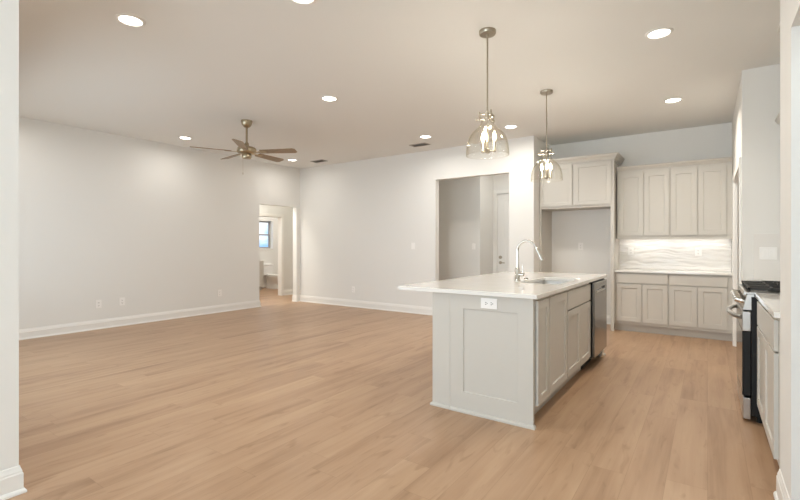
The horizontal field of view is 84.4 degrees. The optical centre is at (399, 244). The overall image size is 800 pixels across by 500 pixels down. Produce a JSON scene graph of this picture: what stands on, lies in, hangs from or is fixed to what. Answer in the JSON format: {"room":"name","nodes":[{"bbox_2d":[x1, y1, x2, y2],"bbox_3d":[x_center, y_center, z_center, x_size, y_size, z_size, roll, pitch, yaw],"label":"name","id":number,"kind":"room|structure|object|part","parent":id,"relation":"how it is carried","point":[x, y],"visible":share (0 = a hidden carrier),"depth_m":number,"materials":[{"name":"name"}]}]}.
{"room":"open-plan kitchen","nodes":[
{"label":"open-plan kitchen","id":0,"kind":"room"},
{"bbox_2d":[0,0,18,470],"bbox_3d":[-2.951,-0.218,0.855,0.120,2.936,3.427,0,0,35],"label":"wall","id":1,"kind":"structure","parent":0,"point":[9,9],"depth_m":2.19,"materials":[{"name":"white paint"}]},
{"bbox_2d":[19,116,299,329],"bbox_3d":[-4.043,-0.218,8.308,1.305,2.936,7.793,0,0,35],"label":"wall","id":2,"kind":"structure","parent":0,"point":[106,217],"depth_m":6.97,"materials":[{"name":"white paint"}]},
{"bbox_2d":[96,300,101,307],"bbox_3d":[-4.471,0.878,6.546,0.008,0.120,0.078,0,0,35],"label":"wall outlet","id":3,"kind":"object","parent":2,"relation":"attached to","point":[98,302],"visible":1,"depth_m":6.55,"materials":[{"name":"white plastic"}]},
{"bbox_2d":[119,297,124,305],"bbox_3d":[-4.288,0.874,6.809,0.008,0.120,0.078,0,0,35],"label":"wall outlet","id":4,"kind":"object","parent":2,"relation":"attached to","point":[121,300],"visible":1,"depth_m":6.80,"materials":[{"name":"white plastic"}]},
{"bbox_2d":[19,300,260,339],"bbox_3d":[-4.283,1.181,6.906,0.146,0.138,4.979,0,0,35],"label":"baseboard","id":5,"kind":"structure","parent":2,"relation":"attached to","point":[30,333],"depth_m":6.86,"materials":[{"name":"white paint"}]},
{"bbox_2d":[259,213,283,295],"bbox_3d":[-3.196,0.252,10.544,0.137,1.997,0.969,0,0,35],"label":"trim","id":6,"kind":"structure","parent":2,"relation":"attached to","point":[280,217],"depth_m":10.86,"materials":[{"name":"white paint"}]},
{"bbox_2d":[284,289,292,294],"bbox_3d":[-2.347,1.181,10.741,1.065,0.138,1.620,0,0,35],"label":"baseboard","id":7,"kind":"structure","parent":2,"relation":"attached to","point":[288,291],"depth_m":11.02,"materials":[{"name":"white paint"}]},
{"bbox_2d":[259,217,277,287],"bbox_3d":[-3.518,-0.218,11.899,2.180,2.936,3.500,0,0,35],"label":"wall","id":8,"kind":"structure","parent":0,"point":[270,256],"depth_m":13.14,"materials":[{"name":"white paint"}]},
{"bbox_2d":[259,221,269,247],"bbox_3d":[-4.143,-0.295,12.834,0.065,0.810,0.880,0,0,35],"label":"window","id":9,"kind":"structure","parent":8,"relation":"in","point":[268,222],"depth_m":13.15,"materials":[{"name":"grey plastic"}]},
{"bbox_2d":[6,288,779,499],"bbox_3d":[-1.719,1.300,5.404,13.000,0.100,12.900,0,0,35],"label":"floor","id":10,"kind":"structure","parent":0,"point":[282,398],"depth_m":3.14,"materials":[{"name":"brown wood"}]},
{"bbox_2d":[259,260,264,289],"bbox_3d":[-4.271,0.835,11.901,0.578,0.830,1.062,0,0,35],"label":"bathroom vanity","id":11,"kind":"object","parent":10,"relation":"on","point":[261,262],"visible":0.2,"depth_m":12.10,"materials":[{"name":"grey paint"}]},
{"bbox_3d":[-3.913,0.885,11.945,0.020,0.510,0.475,0,0,35],"label":"door","id":12,"kind":"part","parent":11,"relation":"part of","materials":[{"name":"grey paint"}]},
{"bbox_2d":[264,264,277,288],"bbox_3d":[-3.643,0.905,12.656,0.737,0.690,0.410,0,0,35],"label":"toilet","id":13,"kind":"object","parent":10,"relation":"on","point":[272,279],"visible":0.65,"depth_m":12.57,"materials":[{"name":"white ceramic"}]},
{"bbox_3d":[-3.866,0.743,12.812,0.185,0.295,0.390,0,0,35],"label":"tank","id":14,"kind":"part","parent":13,"relation":"part of","materials":[{"name":"white ceramic"}]},
{"bbox_3d":[-3.610,1.062,12.633,0.640,0.375,0.370,0,0,35],"label":"bowl","id":15,"kind":"part","parent":13,"relation":"part of","materials":[{"name":"white ceramic"}]},
{"bbox_2d":[430,292,449,408],"bbox_3d":[1.012,0.809,4.415,0.169,0.882,2.478,0,0,35],"label":"panel","id":16,"kind":"object","parent":10,"relation":"on","point":[441,301],"visible":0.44,"depth_m":3.40,"materials":[{"name":"grey paint"}]},
{"bbox_3d":[1.012,1.238,4.416,0.168,0.024,2.478,0,0,35],"label":"shoe molding","id":17,"kind":"part","parent":16,"relation":"part of","materials":[{"name":"grey paint"}]},
{"bbox_2d":[449,293,548,429],"bbox_3d":[0.736,0.809,3.292,0.657,0.882,0.327,0,0,35],"label":"base cabinet","id":18,"kind":"object","parent":10,"relation":"on","point":[541,306],"depth_m":3.15,"materials":[{"name":"grey paint"}]},
{"bbox_2d":[481,298,496,308],"bbox_3d":[0.639,0.422,3.172,0.125,0.075,0.008,0,0,35],"label":"wall outlet","id":19,"kind":"object","parent":18,"relation":"attached to","point":[488,303],"visible":1,"depth_m":3.17,"materials":[{"name":"white plastic"}]},
{"bbox_3d":[0.650,0.809,3.173,0.651,0.882,0.034,0,0,35],"label":"island end panel","id":20,"kind":"part","parent":18,"relation":"part of","materials":[{"name":"grey wood"}]},
{"bbox_3d":[0.650,1.238,3.173,0.650,0.024,0.034,0,0,35],"label":"shoe molding","id":21,"kind":"part","parent":18,"relation":"part of","materials":[{"name":"grey paint"}]},
{"bbox_2d":[537,291,566,411],"bbox_3d":[0.976,0.809,3.634,0.655,0.882,0.505,0,0,35],"label":"base cabinet","id":22,"kind":"object","parent":10,"relation":"on","point":[558,301],"visible":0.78,"depth_m":3.44,"materials":[{"name":"grey paint"}]},
{"bbox_3d":[1.235,0.746,3.451,0.020,0.719,0.486,0,0,35],"label":"door","id":23,"kind":"part","parent":22,"relation":"part of","materials":[{"name":"grey paint"}]},
{"bbox_2d":[543,280,590,392],"bbox_3d":[1.372,0.809,4.203,0.655,0.882,0.878,0,0,35],"label":"base cabinet","id":24,"kind":"object","parent":10,"relation":"on","point":[578,303],"visible":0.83,"depth_m":3.97,"materials":[{"name":"grey paint"}]},
{"bbox_2d":[398,271,606,298],"bbox_3d":[1.170,0.351,4.310,1.140,0.030,2.520,0,0,35],"label":"countertop","id":25,"kind":"structure","parent":24,"relation":"on","point":[502,284],"depth_m":3.74,"materials":[{"name":"white stone"}]},
{"bbox_2d":[514,240,543,280],"bbox_3d":[1.181,0.143,4.034,0.297,0.385,0.060,0,0,42],"label":"kitchen faucet","id":26,"kind":"object","parent":25,"relation":"on","point":[518,274],"visible":1,"depth_m":4.08,"materials":[{"name":"silver metal"}]},
{"bbox_3d":[1.160,0.088,4.048,0.211,0.275,0.025,0,0,45],"label":"spout","id":27,"kind":"part","parent":26,"relation":"part of","materials":[{"name":"silver metal"}]},
{"bbox_2d":[534,280,568,284],"bbox_3d":[1.416,0.465,4.152,0.377,0.191,0.800,0,0,35],"label":"sink","id":28,"kind":"object","parent":25,"relation":"in","point":[545,281],"visible":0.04,"depth_m":4.51,"materials":[{"name":"silver metal"}]},
{"bbox_3d":[1.509,0.830,3.844,0.020,0.550,0.426,0,0,35],"label":"door","id":29,"kind":"part","parent":24,"relation":"part of","materials":[{"name":"grey paint"}]},
{"bbox_3d":[1.633,0.465,4.022,0.020,0.158,0.861,0,0,35],"label":"drawer","id":30,"kind":"part","parent":24,"relation":"part of","materials":[{"name":"grey paint"}]},
{"bbox_3d":[1.757,0.830,4.200,0.020,0.550,0.428,0,0,35],"label":"door","id":31,"kind":"part","parent":24,"relation":"part of","materials":[{"name":"grey paint"}]},
{"bbox_2d":[538,152,624,330],"bbox_3d":[2.831,-0.041,6.905,1.145,2.581,0.629,0,0,35],"label":"tall cabinet","id":32,"kind":"object","parent":10,"relation":"on","point":[587,182],"visible":0.84,"depth_m":6.68,"materials":[{"name":"grey paint"}]},
{"bbox_3d":[2.399,0.005,7.255,0.030,2.490,0.548,0,0,35],"label":"panel","id":33,"kind":"part","parent":32,"relation":"part of","materials":[{"name":"grey paint"}]},
{"bbox_3d":[2.422,-0.910,6.869,0.494,0.624,0.020,0,0,35],"label":"door","id":34,"kind":"part","parent":32,"relation":"part of","materials":[{"name":"grey paint"}]},
{"bbox_3d":[2.832,-1.284,6.904,1.143,0.095,0.628,0,0,35],"label":"crown molding","id":35,"kind":"part","parent":32,"relation":"part of","materials":[{"name":"grey paint"}]},
{"bbox_3d":[2.861,-0.910,6.563,0.511,0.624,0.020,0,0,35],"label":"door","id":36,"kind":"part","parent":32,"relation":"part of","materials":[{"name":"grey paint"}]},
{"bbox_3d":[3.248,0.005,6.663,0.030,2.490,0.548,0,0,35],"label":"panel","id":37,"kind":"part","parent":32,"relation":"part of","materials":[{"name":"grey paint"}]},
{"bbox_2d":[581,278,606,368],"bbox_3d":[1.842,0.811,4.821,0.663,0.878,0.653,0,0,35],"label":"dishwasher","id":38,"kind":"object","parent":10,"relation":"on","point":[598,300],"visible":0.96,"depth_m":4.53,"materials":[{"name":"silver metal"}]},
{"bbox_3d":[2.102,0.753,4.640,0.022,0.743,0.633,0,0,35],"label":"door","id":39,"kind":"part","parent":38,"relation":"part of","materials":[{"name":"silver metal"}]},
{"bbox_2d":[597,349,605,356],"bbox_3d":[2.037,0.809,5.159,0.653,0.882,0.114,0,0,35],"label":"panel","id":40,"kind":"object","parent":10,"relation":"on","point":[602,354],"visible":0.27,"depth_m":4.95,"materials":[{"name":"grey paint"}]},
{"bbox_2d":[614,272,668,334],"bbox_3d":[3.553,0.823,6.469,0.687,0.855,0.518,0,0,35],"label":"base cabinet","id":41,"kind":"object","parent":10,"relation":"on","point":[641,300],"visible":0.94,"depth_m":6.25,"materials":[{"name":"grey paint"}]},
{"bbox_3d":[3.292,0.831,6.348,0.323,0.538,0.020,0,0,35],"label":"door","id":42,"kind":"part","parent":41,"relation":"part of","materials":[{"name":"grey paint"}]},
{"bbox_3d":[3.421,0.482,6.257,0.638,0.136,0.020,0,0,35],"label":"drawer","id":43,"kind":"part","parent":41,"relation":"part of","materials":[{"name":"grey paint"}]},
{"bbox_3d":[3.558,0.831,6.162,0.305,0.538,0.020,0,0,35],"label":"door","id":44,"kind":"part","parent":41,"relation":"part of","materials":[{"name":"grey paint"}]},
{"bbox_2d":[614,268,731,275],"bbox_3d":[3.839,0.380,6.258,1.399,0.028,0.538,0,0,35],"label":"countertop","id":45,"kind":"structure","parent":41,"relation":"on","point":[729,273],"depth_m":6.06,"materials":[{"name":"white stone"}]},
{"bbox_2d":[669,274,731,340],"bbox_3d":[4.126,0.823,6.070,0.707,0.855,0.518,0,0,35],"label":"base cabinet","id":46,"kind":"object","parent":10,"relation":"on","point":[698,304],"visible":0.92,"depth_m":5.86,"materials":[{"name":"grey paint"}]},
{"bbox_3d":[3.831,0.831,5.972,0.314,0.538,0.020,0,0,35],"label":"door","id":47,"kind":"part","parent":46,"relation":"part of","materials":[{"name":"grey paint"}]},
{"bbox_3d":[3.965,0.482,5.879,0.640,0.136,0.020,0,0,35],"label":"drawer","id":48,"kind":"part","parent":46,"relation":"part of","materials":[{"name":"grey paint"}]},
{"bbox_3d":[4.098,0.831,5.786,0.316,0.538,0.020,0,0,35],"label":"door","id":49,"kind":"part","parent":46,"relation":"part of","materials":[{"name":"grey paint"}]},
{"bbox_2d":[726,281,779,422],"bbox_3d":[2.893,0.769,3.257,0.779,0.962,0.768,0,0,35],"label":"gas range","id":50,"kind":"object","parent":10,"relation":"on","point":[745,299],"visible":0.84,"depth_m":3.11,"materials":[{"name":"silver metal"}]},
{"bbox_3d":[2.611,0.515,3.453,0.092,0.032,0.704,0,0,35],"label":"handle","id":51,"kind":"part","parent":50,"relation":"part of","materials":[{"name":"silver metal"}]},
{"bbox_3d":[2.640,0.837,3.433,0.004,0.450,0.748,0,0,35],"label":"glass","id":52,"kind":"part","parent":50,"relation":"part of","materials":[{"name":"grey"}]},
{"bbox_3d":[2.462,0.400,3.198,0.064,0.064,0.060,0,0,35],"label":"knob","id":53,"kind":"part","parent":50,"relation":"part of","materials":[{"name":"silver metal"}]},
{"bbox_3d":[2.659,0.539,3.420,0.049,0.138,0.754,0,0,35],"label":"door rail","id":54,"kind":"part","parent":50,"relation":"part of","materials":[{"name":"silver metal"}]},
{"bbox_3d":[2.660,1.153,3.419,0.045,0.150,0.754,0,0,35],"label":"drawer","id":55,"kind":"part","parent":50,"relation":"part of","materials":[{"name":"silver metal"}]},
{"bbox_3d":[2.660,0.838,3.419,0.045,0.455,0.752,0,0,35],"label":"oven door","id":56,"kind":"part","parent":50,"relation":"part of","materials":[{"name":"black glass"}]},
{"bbox_3d":[2.668,0.404,3.414,0.066,0.112,0.756,0,0,35],"label":"control panel","id":57,"kind":"part","parent":50,"relation":"part of","materials":[{"name":"silver metal"}]},
{"bbox_2d":[737,284,779,294],"bbox_3d":[2.928,0.341,3.232,0.692,0.026,0.768,0,0,35],"label":"cooktop","id":58,"kind":"object","parent":50,"relation":"in","point":[744,290],"depth_m":3.12,"materials":[{"name":"black metal"}]},
{"bbox_2d":[757,301,779,467],"bbox_3d":[2.450,0.809,2.459,0.648,0.882,1.013,0,0,35],"label":"base cabinet","id":59,"kind":"object","parent":10,"relation":"on","point":[768,328],"visible":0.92,"depth_m":2.47,"materials":[{"name":"grey paint"}]},
{"bbox_3d":[2.342,0.833,2.854,0.020,0.545,0.465,0,0,35],"label":"door","id":60,"kind":"part","parent":59,"relation":"part of","materials":[{"name":"grey paint"}]},
{"bbox_2d":[755,293,779,317],"bbox_3d":[2.443,0.351,2.455,0.656,0.030,1.054,0,0,35],"label":"countertop","id":61,"kind":"structure","parent":59,"relation":"on","point":[771,302],"depth_m":2.62,"materials":[{"name":"white stone"}]},
{"bbox_3d":[2.206,0.469,2.658,0.020,0.162,0.941,0,0,35],"label":"drawer","id":62,"kind":"part","parent":59,"relation":"part of","materials":[{"name":"grey paint"}]},
{"bbox_3d":[2.071,0.833,2.464,0.020,0.545,0.468,0,0,35],"label":"door","id":63,"kind":"part","parent":59,"relation":"part of","materials":[{"name":"grey paint"}]},
{"bbox_2d":[19,0,779,168],"bbox_3d":[-1.719,-1.736,5.404,13.000,0.100,12.900,0,0,35],"label":"ceiling","id":64,"kind":"structure","parent":0,"point":[399,72],"depth_m":4.17,"materials":[{"name":"white paint"}]},
{"bbox_2d":[115,13,145,26],"bbox_3d":[-2.020,-1.681,3.310,0.196,0.010,0.196,0,0,35],"label":"recessed light","id":65,"kind":"object","parent":64,"relation":"in","point":[124,18],"visible":1,"depth_m":3.30,"materials":[{"name":"white paint"}]},
{"bbox_2d":[179,136,191,139],"bbox_3d":[-3.377,-1.681,6.943,0.196,0.010,0.196,0,0,35],"label":"recessed light","id":66,"kind":"object","parent":64,"relation":"in","point":[180,137],"visible":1,"depth_m":6.92,"materials":[{"name":"white plastic"}]},
{"bbox_2d":[190,119,296,161],"bbox_3d":[-2.091,-1.321,6.037,1.342,0.730,1.342,0,0,35],"label":"ceiling fan","id":67,"kind":"object","parent":64,"relation":"hanging from","point":[245,150],"visible":1,"depth_m":5.94,"materials":[{"name":"brown wood"}]},
{"bbox_3d":[-2.481,-1.261,5.787,0.500,0.038,0.135,0,0,-28],"label":"blade","id":68,"kind":"part","parent":67,"relation":"part of","materials":[{"name":"brown wood"}]},
{"bbox_3d":[-2.408,-1.261,6.311,0.500,0.038,0.135,0,0,44],"label":"blade","id":69,"kind":"part","parent":67,"relation":"part of","materials":[{"name":"brown wood"}]},
{"bbox_3d":[-2.005,-1.261,5.556,0.135,0.038,0.500,0,0,-10],"label":"blade","id":70,"kind":"part","parent":67,"relation":"part of","materials":[{"name":"brown wood"}]},
{"bbox_3d":[-1.888,-1.261,6.404,0.135,0.038,0.500,0,0,26],"label":"blade","id":71,"kind":"part","parent":67,"relation":"part of","materials":[{"name":"brown wood"}]},
{"bbox_3d":[-1.638,-1.261,5.938,0.500,0.038,0.135,0,0,8],"label":"blade","id":72,"kind":"part","parent":67,"relation":"part of","materials":[{"name":"brown wood"}]},
{"bbox_2d":[291,0,315,4],"bbox_3d":[-0.663,-1.681,2.992,0.196,0.010,0.196,0,0,35],"label":"recessed light","id":73,"kind":"object","parent":64,"relation":"in","point":[303,2],"visible":1,"depth_m":3.05,"materials":[{"name":"white"}]},
{"bbox_2d":[310,160,325,162],"bbox_3d":[-1.628,-1.681,8.875,0.320,0.010,0.170,0,0,35],"label":"ceiling vent","id":74,"kind":"object","parent":64,"relation":"in","point":[315,161],"visible":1,"depth_m":8.88,"materials":[{"name":"silver metal"}]},
{"bbox_2d":[321,95,337,101],"bbox_3d":[-0.813,-1.681,5.077,0.196,0.010,0.196,0,0,35],"label":"recessed light","id":75,"kind":"object","parent":64,"relation":"in","point":[329,98],"visible":1,"depth_m":5.07,"materials":[{"name":"white plastic"}]},
{"bbox_2d":[409,142,430,146],"bbox_3d":[0.334,-1.681,7.422,0.320,0.010,0.170,0,0,35],"label":"ceiling vent","id":76,"kind":"object","parent":64,"relation":"in","point":[425,143],"visible":1,"depth_m":7.40,"materials":[{"name":"silver metal"}]},
{"bbox_2d":[419,135,431,137],"bbox_3d":[0.397,-1.681,6.866,0.196,0.010,0.196,0,0,35],"label":"recessed light","id":77,"kind":"object","parent":64,"relation":"in","point":[421,136],"visible":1,"depth_m":6.85,"materials":[{"name":"white plastic"}]},
{"bbox_2d":[476,27,495,153],"bbox_3d":[0.690,-1.195,3.480,0.336,0.982,0.336,0,0,35],"label":"glass pendant","id":78,"kind":"object","parent":64,"relation":"hanging from","point":[487,32],"visible":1,"depth_m":3.47,"materials":[{"name":"silver metal"}]},
{"bbox_3d":[0.670,-0.775,3.444,0.030,0.090,0.058,0,0,35],"label":"candle arm","id":79,"kind":"part","parent":78,"relation":"part of","materials":[{"name":"silver metal"}]},
{"bbox_3d":[0.690,-1.188,3.480,0.013,0.915,0.013,0,0,35],"label":"rod","id":80,"kind":"part","parent":78,"relation":"part of","materials":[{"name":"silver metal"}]},
{"bbox_3d":[0.730,-0.775,3.480,0.058,0.090,0.029,0,0,1],"label":"candle arm","id":81,"kind":"part","parent":78,"relation":"part of","materials":[{"name":"silver metal"}]},
{"bbox_2d":[504,125,517,128],"bbox_3d":[1.578,-1.681,6.287,0.196,0.010,0.196,0,0,35],"label":"recessed light","id":82,"kind":"object","parent":64,"relation":"in","point":[506,126],"visible":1,"depth_m":6.27,"materials":[{"name":"white plastic"}]},
{"bbox_2d":[538,89,553,178],"bbox_3d":[1.606,-1.195,4.836,0.336,0.982,0.336,0,0,17],"label":"glass pendant","id":83,"kind":"object","parent":64,"relation":"hanging from","point":[545,92],"visible":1,"depth_m":4.83,"materials":[{"name":"silver metal"}]},
{"bbox_3d":[1.606,-1.188,4.836,0.013,0.915,0.013,0,0,17],"label":"rod","id":84,"kind":"part","parent":83,"relation":"part of","materials":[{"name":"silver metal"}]},
{"bbox_2d":[645,27,672,38],"bbox_3d":[2.061,-1.681,3.512,0.196,0.010,0.196,0,0,35],"label":"recessed light","id":85,"kind":"object","parent":64,"relation":"in","point":[661,32],"visible":1,"depth_m":3.50,"materials":[{"name":"white plastic"}]},
{"bbox_2d":[663,97,682,102],"bbox_3d":[3.177,-1.681,5.136,0.196,0.010,0.196,0,0,35],"label":"recessed light","id":86,"kind":"object","parent":64,"relation":"in","point":[675,99],"visible":1,"depth_m":5.13,"materials":[{"name":"white plastic"}]},
{"bbox_2d":[300,136,549,306],"bbox_3d":[0.449,-0.218,9.051,5.215,2.936,1.836,0,0,35],"label":"wall","id":87,"kind":"structure","parent":0,"point":[360,220],"depth_m":8.33,"materials":[{"name":"white paint"}]},
{"bbox_2d":[292,295,432,314],"bbox_3d":[-0.085,1.181,8.367,5.367,0.138,0.262,0,0,34],"label":"baseboard","id":88,"kind":"structure","parent":87,"relation":"attached to","point":[295,298],"depth_m":8.69,"materials":[{"name":"white paint"}]},
{"bbox_2d":[439,174,508,280],"bbox_3d":[1.385,-0.218,8.545,3.100,2.936,1.836,0,0,35],"label":"wall","id":89,"kind":"structure","parent":0,"point":[465,204],"depth_m":8.88,"materials":[{"name":"white paint"}]},
{"bbox_2d":[493,189,508,272],"bbox_3d":[2.381,0.064,8.886,1.019,2.372,0.137,0,0,35],"label":"trim","id":90,"kind":"structure","parent":89,"relation":"attached to","point":[495,192],"depth_m":9.10,"materials":[{"name":"white paint"}]},
{"bbox_2d":[498,194,508,272],"bbox_3d":[2.360,0.100,8.855,0.861,2.280,0.102,0,0,35],"label":"door","id":91,"kind":"structure","parent":89,"relation":"in","point":[503,199],"depth_m":9.04,"materials":[{"name":"white paint"}]},
{"bbox_2d":[550,122,738,314],"bbox_3d":[3.908,-0.218,6.613,3.250,2.936,0.120,0,0,35],"label":"wall","id":92,"kind":"structure","parent":0,"point":[592,228],"depth_m":6.97,"materials":[{"name":"white paint"}]},
{"bbox_2d":[578,243,582,249],"bbox_3d":[2.949,0.025,7.204,0.072,0.116,0.008,0,0,35],"label":"wall outlet","id":93,"kind":"object","parent":92,"relation":"attached to","point":[580,245],"visible":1,"depth_m":7.20,"materials":[{"name":"white plastic"}]},
{"bbox_2d":[607,315,610,323],"bbox_3d":[2.983,1.181,7.169,0.955,0.138,0.026,0,0,35],"label":"baseboard","id":94,"kind":"structure","parent":92,"relation":"attached to","point":[608,316],"depth_m":6.95,"materials":[{"name":"white paint"}]},
{"bbox_2d":[617,162,669,238],"bbox_3d":[3.607,-0.620,6.526,0.676,1.075,0.364,0,0,35],"label":"upper cabinet","id":95,"kind":"object","parent":92,"relation":"attached to","point":[643,195],"visible":0.97,"depth_m":6.40,"materials":[{"name":"grey paint"}]},
{"bbox_3d":[3.401,-0.590,6.492,0.312,0.912,0.020,0,0,35],"label":"door","id":96,"kind":"part","parent":95,"relation":"part of","materials":[{"name":"grey paint"}]},
{"bbox_3d":[3.535,-0.092,6.422,0.676,0.020,0.020,0,0,35],"label":"light rail","id":97,"kind":"part","parent":95,"relation":"part of","materials":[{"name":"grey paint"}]},
{"bbox_3d":[3.516,-1.122,6.395,0.676,0.071,0.045,0,0,35],"label":"crown molding","id":98,"kind":"part","parent":95,"relation":"part of","materials":[{"name":"grey paint"}]},
{"bbox_3d":[3.666,-0.590,6.307,0.306,0.912,0.020,0,0,35],"label":"door","id":99,"kind":"part","parent":95,"relation":"part of","materials":[{"name":"grey paint"}]},
{"bbox_2d":[619,239,730,270],"bbox_3d":[3.987,0.132,6.474,1.394,0.466,0.017,0,0,35],"label":"tile backsplash","id":100,"kind":"structure","parent":92,"relation":"attached to","point":[665,254],"depth_m":6.44,"materials":[{"name":"white tile"}]},
{"bbox_2d":[628,248,633,254],"bbox_3d":[3.542,0.100,6.770,0.078,0.118,0.008,0,0,35],"label":"wall outlet","id":101,"kind":"object","parent":100,"relation":"attached to","point":[630,250],"visible":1,"depth_m":6.77,"materials":[{"name":"white plastic"}]},
{"bbox_2d":[695,248,701,255],"bbox_3d":[4.245,0.100,6.280,0.078,0.118,0.008,0,0,35],"label":"wall outlet","id":102,"kind":"object","parent":100,"relation":"attached to","point":[698,251],"visible":1,"depth_m":6.28,"materials":[{"name":"white plastic"}]},
{"bbox_2d":[670,157,732,238],"bbox_3d":[4.173,-0.620,6.131,0.700,1.075,0.364,0,0,35],"label":"upper cabinet","id":103,"kind":"object","parent":92,"relation":"attached to","point":[700,195],"visible":0.94,"depth_m":6.00,"materials":[{"name":"grey paint"}]},
{"bbox_3d":[3.937,-0.590,6.118,0.305,0.912,0.020,0,0,35],"label":"door","id":104,"kind":"part","parent":103,"relation":"part of","materials":[{"name":"grey paint"}]},
{"bbox_3d":[4.101,-0.092,6.027,0.700,0.020,0.020,0,0,35],"label":"light rail","id":105,"kind":"part","parent":103,"relation":"part of","materials":[{"name":"grey paint"}]},
{"bbox_3d":[4.082,-1.122,6.000,0.700,0.071,0.045,0,0,35],"label":"crown molding","id":106,"kind":"part","parent":103,"relation":"part of","materials":[{"name":"grey paint"}]},
{"bbox_3d":[4.199,-0.590,5.935,0.309,0.912,0.020,0,0,35],"label":"door","id":107,"kind":"part","parent":103,"relation":"part of","materials":[{"name":"grey paint"}]},
{"bbox_2d":[732,64,779,283],"bbox_3d":[4.207,-0.218,4.984,0.657,2.936,2.210,0,0,35],"label":"wall","id":108,"kind":"structure","parent":0,"point":[755,131],"depth_m":4.20,"materials":[{"name":"white paint"}]},
{"bbox_2d":[732,157,740,346],"bbox_3d":[3.771,0.193,4.923,0.048,2.115,1.420,0,0,35],"label":"trim","id":109,"kind":"structure","parent":108,"relation":"attached to","point":[736,177],"depth_m":5.42,"materials":[{"name":"white paint"}]},
{"bbox_2d":[754,234,779,280],"bbox_3d":[3.607,0.115,4.049,0.568,0.440,0.010,0,0,35],"label":"backsplash","id":110,"kind":"structure","parent":108,"relation":"attached to","point":[769,270],"depth_m":4.15,"materials":[{"name":"white tile"}]},
{"bbox_2d":[760,247,776,259],"bbox_3d":[3.457,0.080,4.141,0.128,0.116,0.010,0,0,35],"label":"light switch","id":111,"kind":"object","parent":108,"relation":"attached to","point":[767,253],"visible":1,"depth_m":4.14,"materials":[{"name":"white plastic"}]},
{"bbox_2d":[775,112,779,125],"bbox_3d":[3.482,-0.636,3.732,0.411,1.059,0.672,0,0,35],"label":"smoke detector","id":112,"kind":"object","parent":108,"relation":"attached to","point":[777,120],"visible":0.02,"depth_m":4.04,"materials":[{"name":"grey paint"}]},
{"bbox_2d":[780,0,799,499],"bbox_3d":[2.099,-0.218,1.834,0.754,2.936,0.350,0,0,35],"label":"wall","id":113,"kind":"structure","parent":0,"point":[789,36],"depth_m":1.97,"materials":[{"name":"white paint"}]},
{"bbox_2d":[773,469,789,499],"bbox_3d":[2.031,1.181,1.865,0.660,0.138,0.376,0,0,35],"label":"baseboard","id":114,"kind":"structure","parent":113,"relation":"attached to","point":[781,493],"depth_m":2.10,"materials":[{"name":"white paint"}]},
{"bbox_2d":[791,0,799,26],"bbox_3d":[0.243,-0.218,-0.273,0.120,2.936,5.230,0,0,35],"label":"wall","id":115,"kind":"structure","parent":0,"point":[795,4],"depth_m":1.84,"materials":[{"name":"white paint"}]},
{"bbox_3d":[-3.878,-0.218,3.516,4.445,2.936,0.120,0,0,35],"label":"wall","id":116,"kind":"structure","parent":0,"visible":0},
{"bbox_2d":[0,465,26,499],"bbox_3d":[-4.728,1.181,2.170,4.591,0.138,3.353,0,0,35],"label":"baseboard","id":117,"kind":"structure","parent":116,"relation":"attached to","point":[11,479],"depth_m":2.19,"materials":[{"name":"white paint"}]}
]}

